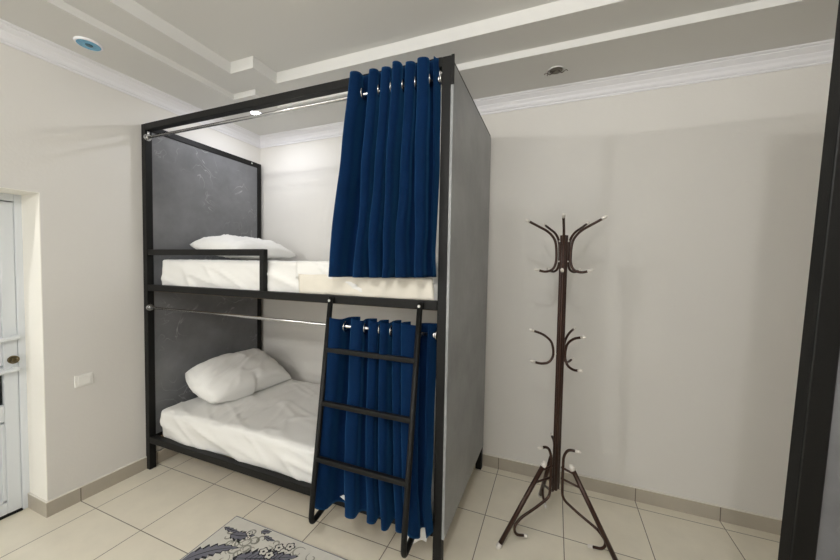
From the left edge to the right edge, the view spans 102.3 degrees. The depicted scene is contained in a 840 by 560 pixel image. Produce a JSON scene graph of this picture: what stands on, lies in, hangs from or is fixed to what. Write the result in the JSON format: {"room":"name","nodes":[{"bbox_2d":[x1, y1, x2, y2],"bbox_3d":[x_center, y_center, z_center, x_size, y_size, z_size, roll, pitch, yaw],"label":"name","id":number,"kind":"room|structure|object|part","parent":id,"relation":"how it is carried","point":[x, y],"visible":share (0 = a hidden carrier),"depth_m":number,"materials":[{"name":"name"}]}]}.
{"room":"dormitory","nodes":[
{"label":"dormitory","id":0,"kind":"room"},
{"bbox_2d":[0,43,259,500],"bbox_3d":[-2.531,-0.068,0.764,0.320,2.720,5.070,2,2,22],"label":"wall","id":1,"kind":"structure","parent":0,"point":[69,138],"depth_m":1.92,"materials":[{"name":"paint"}]},
{"bbox_2d":[0,193,29,519],"bbox_3d":[-2.307,0.413,1.459,0.120,1.712,0.836,2,2,22],"label":"door","id":2,"kind":"structure","parent":1,"relation":"in","point":[14,449],"depth_m":1.80,"materials":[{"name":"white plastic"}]},
{"bbox_3d":[-2.331,0.588,1.474,0.008,0.160,0.671,2,2,22],"label":"glass pane","id":3,"kind":"part","parent":2,"relation":"part of","materials":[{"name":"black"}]},
{"bbox_3d":[-2.159,0.309,1.735,0.058,0.034,0.156,2,2,22],"label":"handle","id":4,"kind":"part","parent":2,"relation":"part of","materials":[{"name":"white plastic"}]},
{"bbox_3d":[-2.163,0.476,1.742,0.053,0.034,0.157,2,2,20],"label":"handle","id":5,"kind":"part","parent":2,"relation":"part of","materials":[{"name":"white plastic"}]},
{"bbox_2d":[0,187,47,500],"bbox_3d":[-2.212,0.416,1.421,0.184,1.712,0.836,2,2,22],"label":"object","id":6,"kind":"structure","parent":1,"relation":"in","point":[30,201],"depth_m":1.80,"materials":[{"name":"white paint"}]},
{"bbox_2d":[28,492,48,517],"bbox_3d":[-2.068,1.217,1.834,0.196,0.084,0.011,2,2,22],"label":"baseboard","id":7,"kind":"structure","parent":1,"relation":"attached to","point":[37,504],"depth_m":1.82,"materials":[{"name":"tile"}]},
{"bbox_2d":[74,372,92,387],"bbox_3d":[-1.910,0.568,1.923,0.013,0.068,0.082,2,2,22],"label":"light switch","id":8,"kind":"object","parent":1,"relation":"attached to","point":[87,378],"visible":1,"depth_m":1.92,"materials":[{"name":"white plastic"}]},
{"bbox_2d":[49,448,177,516],"bbox_3d":[-1.721,1.199,2.451,0.011,0.084,1.393,2,2,22],"label":"baseboard","id":9,"kind":"structure","parent":1,"relation":"attached to","point":[57,504],"depth_m":2.01,"materials":[{"name":"tile"}]},
{"bbox_2d":[0,18,259,147],"bbox_3d":[-2.313,-1.138,0.707,0.060,0.087,4.950,2,2,22],"label":"trim","id":10,"kind":"structure","parent":1,"relation":"attached to","point":[11,35],"depth_m":1.94,"materials":[{"name":"white paint"}]},
{"bbox_2d":[0,453,779,559],"bbox_3d":[-0.222,1.417,-0.047,5.460,0.100,5.190,2,2,22],"label":"floor","id":11,"kind":"structure","parent":0,"point":[167,510],"depth_m":1.78,"materials":[{"name":"tile"}]},
{"bbox_2d":[180,516,346,559],"bbox_3d":[-0.846,1.306,1.105,0.800,0.008,1.232,2,2,22],"label":"rug","id":12,"kind":"object","parent":11,"relation":"on","point":[240,538],"visible":1,"depth_m":1.62,"materials":[{"name":"fabric"}]},
{"bbox_2d":[141,54,490,559],"bbox_3d":[-0.696,0.149,2.159,2.062,2.240,1.072,2,2,22],"label":"bunk bed","id":13,"kind":"object","parent":11,"relation":"on","point":[192,191],"visible":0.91,"depth_m":1.94,"materials":[{"name":"black metal"}]},
{"bbox_3d":[-1.766,0.129,2.205,0.040,2.239,0.040,2,2,22],"label":"post","id":14,"kind":"part","parent":13,"relation":"part of","materials":[{"name":"black metal"}]},
{"bbox_3d":[-1.585,-0.984,2.565,0.040,0.040,0.830,2,2,22],"label":"rail","id":15,"kind":"part","parent":13,"relation":"part of","materials":[{"name":"black metal"}]},
{"bbox_3d":[-1.595,0.025,2.602,0.012,1.978,0.830,2,2,22],"label":"panel","id":16,"kind":"part","parent":13,"relation":"part of","materials":[{"name":"grey laminate"}]},
{"bbox_3d":[-1.288,-0.068,2.006,0.983,0.226,0.030,2,2,22],"label":"guard rail","id":17,"kind":"part","parent":13,"relation":"part of","materials":[{"name":"black metal"}]},
{"bbox_3d":[-1.443,0.103,3.012,0.040,2.239,0.040,2,2,22],"label":"post","id":18,"kind":"part","parent":13,"relation":"part of","materials":[{"name":"black metal"}]},
{"bbox_3d":[-0.838,0.208,1.827,1.964,0.016,0.016,2,2,22],"label":"curtain rod","id":19,"kind":"part","parent":13,"relation":"part of","materials":[{"name":"silver metal"}]},
{"bbox_3d":[-0.819,-0.873,1.784,1.964,0.017,0.017,2,2,22],"label":"curtain rod","id":20,"kind":"part","parent":13,"relation":"part of","materials":[{"name":"silver metal"}]},
{"bbox_3d":[-0.850,1.078,1.869,1.968,0.042,0.040,2,2,22],"label":"rail","id":21,"kind":"part","parent":13,"relation":"part of","materials":[{"name":"black metal"}]},
{"bbox_3d":[-0.833,0.080,1.829,1.968,0.040,0.040,2,2,22],"label":"rail","id":22,"kind":"part","parent":13,"relation":"part of","materials":[{"name":"black metal"}]},
{"bbox_3d":[-0.815,-0.939,1.789,1.968,0.040,0.040,2,2,22],"label":"rail","id":23,"kind":"part","parent":13,"relation":"part of","materials":[{"name":"black metal"}]},
{"bbox_2d":[160,379,434,543],"bbox_3d":[-0.675,0.994,2.240,1.941,0.296,0.909,2,2,22],"label":"mattress","id":24,"kind":"object","parent":13,"relation":"on","point":[273,428],"visible":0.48,"depth_m":2.06,"materials":[{"name":"white fabric"}]},
{"bbox_2d":[185,348,290,403],"bbox_3d":[-1.370,0.703,2.566,0.400,0.289,0.680,2,3,26],"label":"pillow","id":25,"kind":"object","parent":24,"relation":"on","point":[227,377],"visible":1,"depth_m":2.41,"materials":[{"name":"white fabric"}]},
{"bbox_2d":[161,259,437,299],"bbox_3d":[-0.652,-0.017,2.221,1.935,0.212,0.859,2,2,22],"label":"mattress","id":26,"kind":"object","parent":13,"relation":"on","point":[312,277],"visible":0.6,"depth_m":1.78,"materials":[{"name":"white fabric"}]},
{"bbox_2d":[189,234,295,259],"bbox_3d":[-1.315,-0.239,2.540,0.457,0.194,0.620,2,2,18],"label":"pillow","id":27,"kind":"object","parent":26,"relation":"on","point":[275,251],"visible":0.73,"depth_m":2.35,"materials":[{"name":"white fabric"}]},
{"bbox_2d":[315,317,436,538],"bbox_3d":[-0.218,0.636,1.557,0.609,0.908,0.165,2,2,22],"label":"curtain","id":28,"kind":"object","parent":13,"relation":"hanging from","point":[378,444],"visible":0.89,"depth_m":1.51,"materials":[{"name":"blue fabric"}]},
{"bbox_2d":[328,56,440,277],"bbox_3d":[-0.165,-0.469,1.508,0.519,0.922,0.144,2,2,22],"label":"curtain","id":29,"kind":"object","parent":13,"relation":"hanging from","point":[384,223],"visible":1,"depth_m":1.47,"materials":[{"name":"blue fabric"}]},
{"bbox_3d":[0.098,0.192,1.460,0.040,2.239,0.040,2,2,22],"label":"post","id":30,"kind":"part","parent":13,"relation":"part of","materials":[{"name":"black metal"}]},
{"bbox_3d":[0.135,-0.867,1.391,0.014,0.120,0.008,2,2,22],"label":"corner plate","id":31,"kind":"part","parent":13,"relation":"part of","materials":[{"name":"black metal"}]},
{"bbox_3d":[0.276,0.107,1.830,0.012,2.025,0.860,2,2,22],"label":"panel","id":32,"kind":"part","parent":13,"relation":"part of","materials":[{"name":"grey laminate"}]},
{"bbox_3d":[0.279,-0.921,1.820,0.040,0.040,0.830,2,2,22],"label":"rail","id":33,"kind":"part","parent":13,"relation":"part of","materials":[{"name":"black metal"}]},
{"bbox_3d":[0.421,0.165,2.268,0.040,2.239,0.040,2,2,22],"label":"post","id":34,"kind":"part","parent":13,"relation":"part of","materials":[{"name":"black metal"}]},
{"bbox_2d":[496,213,618,559],"bbox_3d":[0.730,0.505,1.744,0.551,1.624,0.496,2,2,22],"label":"coat rack","id":35,"kind":"object","parent":11,"relation":"on","point":[563,251],"visible":1,"depth_m":1.69,"materials":[{"name":"brown metal"}]},
{"bbox_3d":[0.505,1.117,1.682,0.261,0.383,0.023,0,2,-16],"label":"leg","id":36,"kind":"part","parent":35,"relation":"part of","materials":[{"name":"brown metal"}]},
{"bbox_3d":[0.713,1.112,1.917,0.023,0.381,0.230,1,2,6],"label":"leg","id":37,"kind":"part","parent":35,"relation":"part of","materials":[{"name":"brown metal"}]},
{"bbox_3d":[0.835,1.125,1.624,0.230,0.381,0.023,3,3,39],"label":"leg","id":38,"kind":"part","parent":35,"relation":"part of","materials":[{"name":"brown metal"}]},
{"bbox_2d":[778,0,839,559],"bbox_3d":[0.853,0.278,-0.392,0.986,2.240,2.062,2,2,22],"label":"bunk bed","id":39,"kind":"object","parent":11,"relation":"on","point":[810,527],"visible":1,"depth_m":0.69,"materials":[{"name":"black metal"}]},
{"bbox_3d":[1.230,0.157,0.534,0.897,1.978,0.012,2,2,22],"label":"panel","id":40,"kind":"part","parent":39,"relation":"part of","materials":[{"name":"grey laminate"}]},
{"bbox_2d":[0,0,838,135],"bbox_3d":[-0.046,-1.225,-0.204,4.940,0.242,4.950,2,2,22],"label":"ceiling","id":41,"kind":"structure","parent":0,"point":[203,54],"depth_m":1.71,"materials":[{"name":"white paint"}]},
{"bbox_2d":[73,36,103,51],"bbox_3d":[-1.695,-1.206,1.732,0.114,0.017,0.114,2,2,22],"label":"recessed light","id":42,"kind":"object","parent":41,"relation":"in","point":[84,42],"visible":1,"depth_m":1.72,"materials":[{"name":"blue glass"}]},
{"bbox_2d":[249,110,261,114],"bbox_3d":[-1.205,-1.229,2.490,0.096,0.014,0.096,2,2,22],"label":"recessed light","id":43,"kind":"object","parent":41,"relation":"in","point":[255,111],"visible":0.52,"depth_m":2.48,"materials":[{"name":"white paint"}]},
{"bbox_2d":[544,65,567,75],"bbox_3d":[0.753,-1.159,1.888,0.104,0.033,0.092,1,2,-12],"label":"recessed light","id":44,"kind":"object","parent":41,"relation":"in","point":[555,70],"visible":1,"depth_m":1.88,"materials":[{"name":"white paint"}]},
{"bbox_2d":[260,63,831,518],"bbox_3d":[0.782,-0.068,2.234,5.380,2.720,0.120,2,2,22],"label":"wall","id":45,"kind":"structure","parent":0,"point":[690,311],"depth_m":1.96,"materials":[{"name":"paint"}]},
{"bbox_2d":[260,39,834,148],"bbox_3d":[0.860,-1.137,2.071,4.940,0.087,0.060,2,2,22],"label":"trim","id":46,"kind":"structure","parent":45,"relation":"attached to","point":[819,52],"depth_m":1.92,"materials":[{"name":"white paint"}]},
{"bbox_2d":[482,453,781,534],"bbox_3d":[0.827,1.254,2.189,4.940,0.084,0.011,2,2,22],"label":"baseboard","id":47,"kind":"structure","parent":45,"relation":"attached to","point":[756,521],"depth_m":1.96,"materials":[{"name":"tile"}]}
]}

